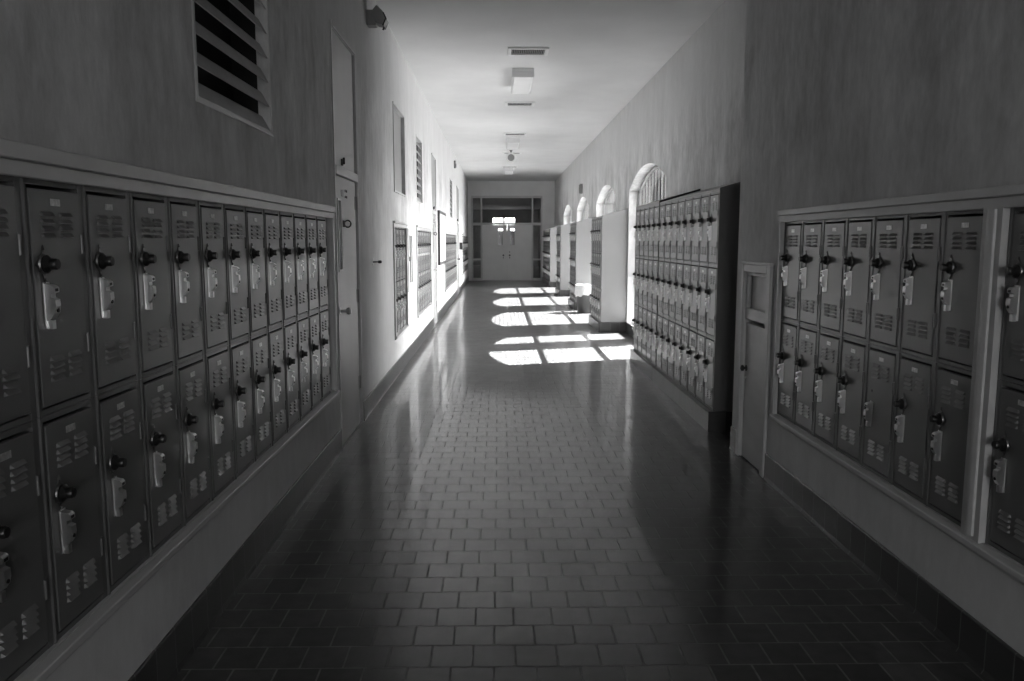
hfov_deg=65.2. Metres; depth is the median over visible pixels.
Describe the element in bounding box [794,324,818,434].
locker
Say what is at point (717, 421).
trim
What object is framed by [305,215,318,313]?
locker
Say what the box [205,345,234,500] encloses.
locker
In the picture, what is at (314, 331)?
locker
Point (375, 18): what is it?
fire alarm
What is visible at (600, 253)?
locker
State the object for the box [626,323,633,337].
baseboard
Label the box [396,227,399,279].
locker
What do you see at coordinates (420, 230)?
locker
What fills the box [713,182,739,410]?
trim
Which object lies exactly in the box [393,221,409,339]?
trim
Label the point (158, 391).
locker
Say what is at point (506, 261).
door
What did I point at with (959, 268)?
locker
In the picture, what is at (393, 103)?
trim
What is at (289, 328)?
locker
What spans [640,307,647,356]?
locker
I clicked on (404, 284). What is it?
locker
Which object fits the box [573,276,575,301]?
locker
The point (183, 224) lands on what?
locker
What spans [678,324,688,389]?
locker
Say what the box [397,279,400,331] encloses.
locker
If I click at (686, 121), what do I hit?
wall
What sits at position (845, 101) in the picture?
wall
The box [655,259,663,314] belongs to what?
locker
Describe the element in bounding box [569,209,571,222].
window
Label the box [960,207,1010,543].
trim
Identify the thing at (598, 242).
locker
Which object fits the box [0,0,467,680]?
wall
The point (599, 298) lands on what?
locker
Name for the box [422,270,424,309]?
locker
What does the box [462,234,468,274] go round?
trim
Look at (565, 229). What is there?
trim
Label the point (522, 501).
floor
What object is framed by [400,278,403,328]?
locker
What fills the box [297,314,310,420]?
locker
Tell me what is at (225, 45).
air vent
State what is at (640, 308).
locker
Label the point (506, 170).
ceiling lamp
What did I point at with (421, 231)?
locker
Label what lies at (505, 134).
ceiling vent
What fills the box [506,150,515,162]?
disc
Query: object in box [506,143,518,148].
diffuser
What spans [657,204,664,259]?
locker
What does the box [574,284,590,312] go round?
trash can
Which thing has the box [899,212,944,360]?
locker
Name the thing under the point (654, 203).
trim
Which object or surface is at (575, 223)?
locker
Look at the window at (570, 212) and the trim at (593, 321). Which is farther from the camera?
the window at (570, 212)
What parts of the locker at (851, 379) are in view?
latch handle, lock plate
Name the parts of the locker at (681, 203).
latch handle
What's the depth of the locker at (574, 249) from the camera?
18.79 m
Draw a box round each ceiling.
[376,0,724,180]
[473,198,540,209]
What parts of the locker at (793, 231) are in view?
latch handle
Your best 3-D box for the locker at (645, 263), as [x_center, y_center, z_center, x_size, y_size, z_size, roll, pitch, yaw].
[1.740,-0.698,9.651,0.343,0.596,0.298,0,7,-1]
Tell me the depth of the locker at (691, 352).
7.35 m
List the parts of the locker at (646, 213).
door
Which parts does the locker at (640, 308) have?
door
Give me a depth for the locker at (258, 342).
4.02 m
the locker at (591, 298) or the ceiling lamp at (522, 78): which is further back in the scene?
the locker at (591, 298)
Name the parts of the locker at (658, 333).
door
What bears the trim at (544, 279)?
on the floor
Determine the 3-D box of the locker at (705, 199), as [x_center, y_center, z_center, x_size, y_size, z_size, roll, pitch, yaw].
[1.786,-0.956,6.886,0.343,0.596,0.298,0,7,-1]
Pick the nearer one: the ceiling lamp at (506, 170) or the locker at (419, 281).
the locker at (419, 281)
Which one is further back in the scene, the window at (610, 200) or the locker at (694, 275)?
the window at (610, 200)
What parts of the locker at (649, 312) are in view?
door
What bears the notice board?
attached to the wall at (112, 80)
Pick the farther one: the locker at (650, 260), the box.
the box
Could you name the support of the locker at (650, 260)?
on the locker at (649, 312)
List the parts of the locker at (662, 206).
latch handle, door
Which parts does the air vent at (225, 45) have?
blade, blade, blade, blade, blade, blade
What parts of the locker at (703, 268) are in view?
latch handle, door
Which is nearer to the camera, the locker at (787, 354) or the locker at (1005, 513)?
the locker at (1005, 513)
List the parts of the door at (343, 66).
vision frame, pane, transom panel, knob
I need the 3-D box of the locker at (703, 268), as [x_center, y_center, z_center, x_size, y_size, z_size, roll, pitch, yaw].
[1.786,-0.362,6.960,0.343,0.596,0.298,0,7,-1]
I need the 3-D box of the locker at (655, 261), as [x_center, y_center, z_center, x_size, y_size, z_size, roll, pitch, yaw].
[1.750,-0.624,9.055,0.343,0.596,0.298,0,7,-1]
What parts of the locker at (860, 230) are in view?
latch handle, lock plate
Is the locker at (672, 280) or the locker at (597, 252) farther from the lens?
the locker at (597, 252)
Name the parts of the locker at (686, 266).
latch handle, door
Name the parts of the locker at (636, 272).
door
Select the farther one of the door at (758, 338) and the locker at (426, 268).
the locker at (426, 268)
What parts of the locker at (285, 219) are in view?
latch handle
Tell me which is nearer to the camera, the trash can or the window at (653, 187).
the window at (653, 187)
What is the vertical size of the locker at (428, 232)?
0.620 m
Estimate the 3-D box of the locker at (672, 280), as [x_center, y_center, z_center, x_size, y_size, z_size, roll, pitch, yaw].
[1.765,-0.511,8.151,0.343,0.596,0.298,0,7,-1]
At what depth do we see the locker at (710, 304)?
6.66 m
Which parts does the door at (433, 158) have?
transom panel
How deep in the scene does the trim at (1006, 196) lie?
3.44 m
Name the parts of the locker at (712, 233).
latch handle, door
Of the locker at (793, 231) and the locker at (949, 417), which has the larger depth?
the locker at (793, 231)
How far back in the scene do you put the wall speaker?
21.04 m
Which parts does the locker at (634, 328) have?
door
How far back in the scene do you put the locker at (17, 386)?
1.98 m
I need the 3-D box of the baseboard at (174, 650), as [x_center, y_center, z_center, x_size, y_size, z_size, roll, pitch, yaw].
[-1.415,-0.219,13.757,0.016,0.172,36.400,0,7,-1]
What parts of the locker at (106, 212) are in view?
lock plate, latch handle, number plate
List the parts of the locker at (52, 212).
lock plate, latch handle, number plate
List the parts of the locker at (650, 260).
door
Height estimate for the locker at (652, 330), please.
0.596 m
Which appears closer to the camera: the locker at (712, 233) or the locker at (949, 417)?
the locker at (949, 417)
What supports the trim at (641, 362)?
on the floor
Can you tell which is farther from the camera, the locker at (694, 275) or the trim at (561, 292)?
the trim at (561, 292)
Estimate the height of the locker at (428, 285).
0.620 m
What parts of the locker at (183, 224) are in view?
lock plate, latch handle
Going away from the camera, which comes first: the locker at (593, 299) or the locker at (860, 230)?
the locker at (860, 230)
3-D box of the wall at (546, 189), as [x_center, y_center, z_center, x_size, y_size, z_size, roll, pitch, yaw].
[-0.159,-4.338,31.734,4.150,3.900,0.250,0,7,-1]
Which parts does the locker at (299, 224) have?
latch handle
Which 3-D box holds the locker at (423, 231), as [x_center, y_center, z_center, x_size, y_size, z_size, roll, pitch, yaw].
[-1.553,-1.468,12.994,0.343,0.620,0.298,0,7,-1]
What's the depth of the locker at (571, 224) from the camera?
19.31 m
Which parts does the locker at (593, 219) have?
door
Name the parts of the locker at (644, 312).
door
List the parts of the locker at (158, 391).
lock plate, latch handle, number plate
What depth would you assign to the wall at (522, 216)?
51.48 m
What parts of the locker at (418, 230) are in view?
door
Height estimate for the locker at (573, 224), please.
0.596 m
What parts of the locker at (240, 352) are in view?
lock plate, latch handle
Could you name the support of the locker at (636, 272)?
on the locker at (634, 328)
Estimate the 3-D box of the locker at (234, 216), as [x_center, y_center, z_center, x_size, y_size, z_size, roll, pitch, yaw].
[-1.393,-0.308,3.681,0.343,0.620,0.298,0,7,-1]
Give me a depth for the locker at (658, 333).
8.82 m
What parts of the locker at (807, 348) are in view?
latch handle, lock plate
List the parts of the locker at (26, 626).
latch handle, number plate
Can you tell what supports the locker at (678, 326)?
on the trim at (687, 401)
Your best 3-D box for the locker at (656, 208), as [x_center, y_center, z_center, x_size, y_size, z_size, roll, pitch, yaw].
[1.750,-1.217,8.982,0.343,0.596,0.298,0,7,-1]
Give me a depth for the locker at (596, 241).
14.44 m
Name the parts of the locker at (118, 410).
lock plate, latch handle, number plate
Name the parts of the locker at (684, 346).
latch handle, door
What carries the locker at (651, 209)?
on the locker at (650, 260)
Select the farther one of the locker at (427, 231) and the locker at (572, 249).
the locker at (572, 249)
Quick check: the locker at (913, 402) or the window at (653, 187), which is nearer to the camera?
the locker at (913, 402)
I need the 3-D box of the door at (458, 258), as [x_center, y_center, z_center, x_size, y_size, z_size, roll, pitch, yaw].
[-1.611,-2.928,23.523,0.200,3.132,1.008,0,7,-1]
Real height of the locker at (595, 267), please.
0.596 m
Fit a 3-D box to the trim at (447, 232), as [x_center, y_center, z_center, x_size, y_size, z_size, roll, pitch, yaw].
[-1.519,-2.052,20.128,0.030,1.358,4.900,0,7,-1]
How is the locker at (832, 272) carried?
on the locker at (827, 371)
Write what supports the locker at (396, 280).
in the wall at (112, 80)
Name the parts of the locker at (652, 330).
door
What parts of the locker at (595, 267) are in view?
door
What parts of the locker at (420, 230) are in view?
door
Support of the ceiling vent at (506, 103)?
in the ceiling at (602, 53)
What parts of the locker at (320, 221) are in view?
latch handle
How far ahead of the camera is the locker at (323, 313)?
5.50 m
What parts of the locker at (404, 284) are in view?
door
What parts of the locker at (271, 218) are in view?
lock plate, latch handle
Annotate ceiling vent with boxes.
[504,133,526,135]
[505,102,534,105]
[508,47,548,55]
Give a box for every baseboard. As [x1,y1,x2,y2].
[128,276,468,680]
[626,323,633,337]
[729,426,1023,680]
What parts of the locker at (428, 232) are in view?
door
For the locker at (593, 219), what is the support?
on the locker at (591, 266)
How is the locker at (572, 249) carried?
on the locker
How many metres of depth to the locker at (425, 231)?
13.21 m
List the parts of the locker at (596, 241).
door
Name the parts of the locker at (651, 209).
door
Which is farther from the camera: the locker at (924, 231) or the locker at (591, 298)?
the locker at (591, 298)
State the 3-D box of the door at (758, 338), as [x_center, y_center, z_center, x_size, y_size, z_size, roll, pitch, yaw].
[1.697,0.173,5.546,0.090,1.425,0.635,0,7,-1]
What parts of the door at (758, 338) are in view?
knob, panel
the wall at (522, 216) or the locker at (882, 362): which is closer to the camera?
the locker at (882, 362)
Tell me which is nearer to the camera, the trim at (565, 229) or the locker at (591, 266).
the locker at (591, 266)
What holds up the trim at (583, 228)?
on the trim
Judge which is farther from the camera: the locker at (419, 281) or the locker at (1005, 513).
the locker at (419, 281)
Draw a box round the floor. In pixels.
[173,265,987,680]
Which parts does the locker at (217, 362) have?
lock plate, latch handle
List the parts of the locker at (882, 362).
latch handle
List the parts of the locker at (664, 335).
latch handle, door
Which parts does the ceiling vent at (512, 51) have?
blade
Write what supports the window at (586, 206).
attached to the wall at (686, 121)
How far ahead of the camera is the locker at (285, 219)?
4.53 m
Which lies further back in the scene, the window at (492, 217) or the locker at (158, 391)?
the window at (492, 217)
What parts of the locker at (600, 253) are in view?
door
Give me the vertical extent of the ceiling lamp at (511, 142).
0.122 m
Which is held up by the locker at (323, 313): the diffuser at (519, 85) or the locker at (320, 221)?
the locker at (320, 221)
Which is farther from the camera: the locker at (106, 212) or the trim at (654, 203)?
the trim at (654, 203)
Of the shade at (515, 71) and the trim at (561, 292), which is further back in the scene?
the trim at (561, 292)
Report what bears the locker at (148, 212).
on the locker at (158, 391)
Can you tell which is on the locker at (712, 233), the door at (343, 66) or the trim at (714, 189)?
the trim at (714, 189)
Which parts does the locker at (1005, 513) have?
latch handle, lock plate, number plate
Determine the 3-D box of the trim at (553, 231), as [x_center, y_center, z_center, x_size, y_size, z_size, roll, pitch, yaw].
[1.528,-2.978,27.314,0.447,1.949,0.012,0,7,-1]
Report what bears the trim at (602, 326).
on the floor
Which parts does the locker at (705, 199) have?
latch handle, door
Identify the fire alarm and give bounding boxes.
[366,5,388,29]
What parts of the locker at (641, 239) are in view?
door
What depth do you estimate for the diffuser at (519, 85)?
11.48 m
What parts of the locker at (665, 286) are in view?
door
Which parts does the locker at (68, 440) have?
lock plate, latch handle, number plate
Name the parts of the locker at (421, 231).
door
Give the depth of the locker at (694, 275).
7.27 m
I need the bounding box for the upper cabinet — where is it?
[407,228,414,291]
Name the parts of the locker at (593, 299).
door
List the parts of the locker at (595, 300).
door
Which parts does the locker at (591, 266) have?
door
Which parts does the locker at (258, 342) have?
lock plate, latch handle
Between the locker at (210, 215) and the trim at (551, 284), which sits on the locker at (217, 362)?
the locker at (210, 215)
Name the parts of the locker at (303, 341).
latch handle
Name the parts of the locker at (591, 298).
door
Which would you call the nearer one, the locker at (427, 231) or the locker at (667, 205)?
the locker at (667, 205)
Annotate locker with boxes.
[0,174,36,432]
[0,419,53,680]
[19,177,94,418]
[37,397,107,643]
[81,185,139,395]
[95,380,149,594]
[129,192,174,378]
[139,366,183,556]
[167,197,204,364]
[175,354,211,525]
[197,201,228,353]
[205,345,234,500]
[223,204,249,343]
[229,337,254,479]
[245,207,267,335]
[250,330,271,461]
[263,210,282,329]
[268,324,286,445]
[279,212,296,323]
[283,319,299,432]
[293,214,307,317]
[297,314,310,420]
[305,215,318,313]
[308,310,321,409]
[316,217,327,309]
[319,307,330,400]
[395,227,396,279]
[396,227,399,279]
[396,280,397,320]
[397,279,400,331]
[399,228,402,277]
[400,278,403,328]
[402,228,405,276]
[403,277,406,326]
[418,230,420,271]
[418,271,421,311]
[420,230,422,270]
[420,270,423,309]
[421,231,424,269]
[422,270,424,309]
[423,231,426,268]
[424,269,426,307]
[425,231,427,268]
[425,268,428,305]
[427,231,429,267]
[427,268,429,304]
[428,232,430,266]
[429,267,431,302]
[570,224,572,248]
[571,224,573,248]
[571,249,573,273]
[572,249,574,274]
[573,223,575,249]
[573,250,575,275]
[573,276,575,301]
[589,283,592,314]
[590,219,593,251]
[590,252,592,282]
[591,284,594,316]
[592,219,595,251]
[592,252,594,283]
[593,252,596,284]
[593,285,596,317]
[594,219,597,251]
[595,252,598,285]
[595,286,598,319]
[596,218,599,251]
[597,252,601,286]
[597,287,600,321]
[598,218,601,252]
[632,303,638,349]
[633,209,639,256]
[633,257,638,303]
[636,305,642,353]
[637,257,644,305]
[638,208,644,256]
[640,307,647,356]
[641,258,647,307]
[642,207,648,257]
[644,309,651,360]
[645,258,652,309]
[646,206,653,257]
[649,311,656,364]
[650,259,657,311]
[651,205,658,258]
[654,313,662,368]
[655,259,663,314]
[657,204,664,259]
[660,316,668,373]
[661,260,670,317]
[662,202,670,259]
[665,318,674,378]
[667,261,675,320]
[668,201,677,260]
[672,321,681,383]
[673,261,682,323]
[675,199,684,261]
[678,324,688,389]
[680,262,690,326]
[682,197,692,262]
[686,328,696,395]
[687,263,698,330]
[689,195,700,263]
[693,331,705,402]
[695,264,707,334]
[697,193,709,264]
[702,335,714,409]
[704,265,716,338]
[706,191,719,265]
[776,319,797,423]
[780,221,802,323]
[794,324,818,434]
[798,220,823,328]
[813,330,840,449]
[819,218,846,334]
[836,336,867,464]
[841,216,874,342]
[861,343,898,483]
[868,214,906,350]
[891,352,934,504]
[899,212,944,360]
[926,362,971,526]
[935,209,983,370]
[985,379,1023,565]
[998,207,1023,385]
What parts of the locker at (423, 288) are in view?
door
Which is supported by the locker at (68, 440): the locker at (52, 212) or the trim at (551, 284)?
the locker at (52, 212)
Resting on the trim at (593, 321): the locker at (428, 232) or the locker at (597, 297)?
the locker at (597, 297)
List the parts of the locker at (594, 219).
door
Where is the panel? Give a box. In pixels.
[394,110,401,192]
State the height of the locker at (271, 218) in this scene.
0.620 m
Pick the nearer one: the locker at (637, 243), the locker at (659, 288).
the locker at (659, 288)
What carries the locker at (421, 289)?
attached to the wall at (112, 80)
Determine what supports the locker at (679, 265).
on the locker at (678, 326)
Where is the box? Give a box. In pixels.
[459,242,462,249]
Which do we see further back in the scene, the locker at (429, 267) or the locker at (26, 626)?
the locker at (429, 267)
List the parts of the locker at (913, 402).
latch handle, lock plate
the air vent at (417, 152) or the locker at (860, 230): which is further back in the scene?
the air vent at (417, 152)
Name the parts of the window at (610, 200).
frame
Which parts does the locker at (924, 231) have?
latch handle, lock plate, number plate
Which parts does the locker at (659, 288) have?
door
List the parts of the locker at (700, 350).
latch handle, door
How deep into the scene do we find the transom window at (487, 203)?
42.79 m
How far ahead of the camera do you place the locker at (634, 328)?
10.35 m
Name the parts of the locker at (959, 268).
latch handle, lock plate, number plate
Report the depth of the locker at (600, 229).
13.87 m
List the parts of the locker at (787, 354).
latch handle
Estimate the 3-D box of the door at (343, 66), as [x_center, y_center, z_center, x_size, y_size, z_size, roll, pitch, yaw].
[-1.317,-0.786,6.343,0.200,3.132,0.978,0,7,-1]
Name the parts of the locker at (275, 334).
lock plate, latch handle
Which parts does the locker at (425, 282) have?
door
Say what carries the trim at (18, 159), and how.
attached to the wall at (112, 80)
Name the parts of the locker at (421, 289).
door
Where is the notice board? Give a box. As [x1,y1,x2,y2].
[437,210,445,264]
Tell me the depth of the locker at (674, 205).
8.09 m
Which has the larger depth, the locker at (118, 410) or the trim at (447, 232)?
the trim at (447, 232)
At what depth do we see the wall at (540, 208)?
50.43 m
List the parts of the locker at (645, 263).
door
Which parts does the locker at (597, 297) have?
door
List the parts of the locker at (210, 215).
lock plate, latch handle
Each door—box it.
[330,19,363,446]
[431,153,437,325]
[456,186,459,293]
[471,196,541,280]
[735,261,773,477]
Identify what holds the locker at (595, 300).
on the trim at (593, 321)
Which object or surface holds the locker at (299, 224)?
on the locker at (303, 341)
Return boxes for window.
[492,217,515,231]
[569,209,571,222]
[583,200,588,219]
[604,187,615,214]
[639,165,665,205]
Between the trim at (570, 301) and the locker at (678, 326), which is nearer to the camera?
the locker at (678, 326)
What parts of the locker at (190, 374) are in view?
lock plate, latch handle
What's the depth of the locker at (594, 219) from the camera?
14.74 m
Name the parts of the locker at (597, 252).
door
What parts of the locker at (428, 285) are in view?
door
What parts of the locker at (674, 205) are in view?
latch handle, door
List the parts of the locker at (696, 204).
latch handle, door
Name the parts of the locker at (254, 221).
lock plate, latch handle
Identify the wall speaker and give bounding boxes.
[579,184,582,193]
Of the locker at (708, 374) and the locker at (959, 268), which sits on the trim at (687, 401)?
the locker at (708, 374)
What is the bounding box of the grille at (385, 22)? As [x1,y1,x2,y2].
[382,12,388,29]
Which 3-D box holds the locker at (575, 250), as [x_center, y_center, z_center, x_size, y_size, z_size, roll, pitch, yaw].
[1.589,-1.792,18.430,0.343,0.596,0.298,0,7,-1]
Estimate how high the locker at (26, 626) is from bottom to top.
0.620 m
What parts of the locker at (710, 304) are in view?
latch handle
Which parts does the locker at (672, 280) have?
latch handle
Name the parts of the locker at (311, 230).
latch handle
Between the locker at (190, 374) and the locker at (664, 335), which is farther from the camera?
the locker at (664, 335)
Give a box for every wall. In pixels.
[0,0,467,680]
[468,181,554,280]
[473,210,538,264]
[538,208,540,265]
[554,0,746,337]
[732,0,1023,656]
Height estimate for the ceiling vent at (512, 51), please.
0.022 m
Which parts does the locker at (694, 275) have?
latch handle, door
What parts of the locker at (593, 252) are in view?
door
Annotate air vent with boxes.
[191,0,272,136]
[416,135,422,204]
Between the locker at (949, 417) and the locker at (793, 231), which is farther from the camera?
the locker at (793, 231)
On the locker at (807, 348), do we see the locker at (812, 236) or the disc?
the locker at (812, 236)
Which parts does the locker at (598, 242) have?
door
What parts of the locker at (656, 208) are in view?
door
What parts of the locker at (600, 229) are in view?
door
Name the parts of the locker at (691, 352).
latch handle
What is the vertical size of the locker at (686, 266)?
0.596 m
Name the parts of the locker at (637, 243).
door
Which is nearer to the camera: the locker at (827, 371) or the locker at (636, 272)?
the locker at (827, 371)
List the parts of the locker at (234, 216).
lock plate, latch handle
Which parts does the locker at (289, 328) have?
latch handle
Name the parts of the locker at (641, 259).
door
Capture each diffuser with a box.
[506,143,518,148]
[511,77,532,93]
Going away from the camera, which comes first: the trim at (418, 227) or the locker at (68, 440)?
the locker at (68, 440)
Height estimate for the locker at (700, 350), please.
0.596 m
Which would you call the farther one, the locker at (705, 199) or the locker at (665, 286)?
the locker at (665, 286)
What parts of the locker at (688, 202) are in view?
latch handle, door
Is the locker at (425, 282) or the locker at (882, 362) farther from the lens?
the locker at (425, 282)
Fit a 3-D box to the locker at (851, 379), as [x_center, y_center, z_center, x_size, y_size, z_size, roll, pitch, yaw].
[1.848,0.296,4.056,0.343,0.607,0.298,0,7,-1]
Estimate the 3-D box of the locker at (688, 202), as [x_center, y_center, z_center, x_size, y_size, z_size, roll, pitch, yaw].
[1.776,-1.030,7.481,0.343,0.596,0.298,0,7,-1]
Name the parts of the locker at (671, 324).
latch handle, door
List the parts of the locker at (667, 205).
door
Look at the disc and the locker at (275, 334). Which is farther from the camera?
the disc
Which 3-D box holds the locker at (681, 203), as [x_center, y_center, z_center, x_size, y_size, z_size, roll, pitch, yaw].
[1.770,-1.067,7.779,0.343,0.596,0.298,0,7,-1]
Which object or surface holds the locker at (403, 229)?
on the locker at (404, 284)
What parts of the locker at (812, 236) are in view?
latch handle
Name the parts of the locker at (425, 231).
door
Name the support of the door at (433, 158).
in the wall at (112, 80)
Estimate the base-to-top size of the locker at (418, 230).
0.620 m
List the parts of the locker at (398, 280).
door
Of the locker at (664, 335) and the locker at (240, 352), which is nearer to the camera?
the locker at (240, 352)
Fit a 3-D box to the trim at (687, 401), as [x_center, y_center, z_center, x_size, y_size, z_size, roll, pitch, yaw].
[1.842,0.521,7.827,0.486,0.170,2.400,0,7,-1]
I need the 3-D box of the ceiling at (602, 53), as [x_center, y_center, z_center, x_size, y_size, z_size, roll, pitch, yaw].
[0.252,-4.134,13.322,4.350,0.250,36.850,0,7,-1]
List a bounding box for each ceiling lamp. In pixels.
[504,168,513,173]
[506,137,519,148]
[511,68,533,93]
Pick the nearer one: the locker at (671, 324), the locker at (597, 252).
the locker at (671, 324)
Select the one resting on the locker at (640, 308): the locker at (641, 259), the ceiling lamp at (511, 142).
the locker at (641, 259)
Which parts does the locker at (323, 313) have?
latch handle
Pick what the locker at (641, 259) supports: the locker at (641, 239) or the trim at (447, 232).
the locker at (641, 239)
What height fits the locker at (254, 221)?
0.620 m
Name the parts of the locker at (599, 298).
door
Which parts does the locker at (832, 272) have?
latch handle, lock plate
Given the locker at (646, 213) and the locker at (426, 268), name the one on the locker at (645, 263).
the locker at (646, 213)
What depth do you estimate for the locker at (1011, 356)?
2.76 m
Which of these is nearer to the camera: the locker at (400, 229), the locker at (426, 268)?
the locker at (400, 229)
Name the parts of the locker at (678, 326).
latch handle, door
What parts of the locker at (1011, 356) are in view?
latch handle, lock plate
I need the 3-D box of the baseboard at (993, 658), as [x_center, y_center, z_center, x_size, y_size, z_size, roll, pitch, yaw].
[1.755,1.381,0.923,0.016,0.172,10.430,0,7,-1]
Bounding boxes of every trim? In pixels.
[0,138,339,680]
[392,101,405,196]
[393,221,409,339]
[416,225,432,318]
[445,231,456,291]
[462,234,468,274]
[542,277,549,286]
[549,282,556,286]
[550,224,563,281]
[559,290,569,295]
[560,221,576,289]
[568,298,574,308]
[576,216,595,301]
[589,315,599,330]
[598,322,626,331]
[601,208,628,321]
[630,349,655,380]
[636,193,683,209]
[652,366,712,430]
[660,181,740,203]
[707,411,732,431]
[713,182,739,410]
[770,183,1023,584]
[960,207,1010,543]
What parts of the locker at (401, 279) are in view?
door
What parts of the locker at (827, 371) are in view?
latch handle, lock plate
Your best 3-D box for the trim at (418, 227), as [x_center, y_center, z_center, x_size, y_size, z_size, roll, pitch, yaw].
[-1.395,-1.149,12.885,0.030,1.358,2.500,0,7,-1]
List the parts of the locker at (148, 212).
lock plate, latch handle, number plate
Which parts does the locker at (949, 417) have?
latch handle, lock plate, number plate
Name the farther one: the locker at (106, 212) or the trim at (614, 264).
the trim at (614, 264)
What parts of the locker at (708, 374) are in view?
latch handle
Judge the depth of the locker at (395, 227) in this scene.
9.33 m
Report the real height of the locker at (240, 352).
0.620 m
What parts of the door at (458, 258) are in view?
transom panel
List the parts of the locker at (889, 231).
latch handle, lock plate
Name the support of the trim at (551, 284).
on the floor
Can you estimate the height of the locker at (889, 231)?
0.607 m
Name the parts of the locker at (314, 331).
latch handle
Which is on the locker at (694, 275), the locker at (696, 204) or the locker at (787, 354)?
the locker at (696, 204)
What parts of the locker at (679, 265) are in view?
latch handle, door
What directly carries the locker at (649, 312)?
on the trim at (641, 362)
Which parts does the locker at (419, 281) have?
door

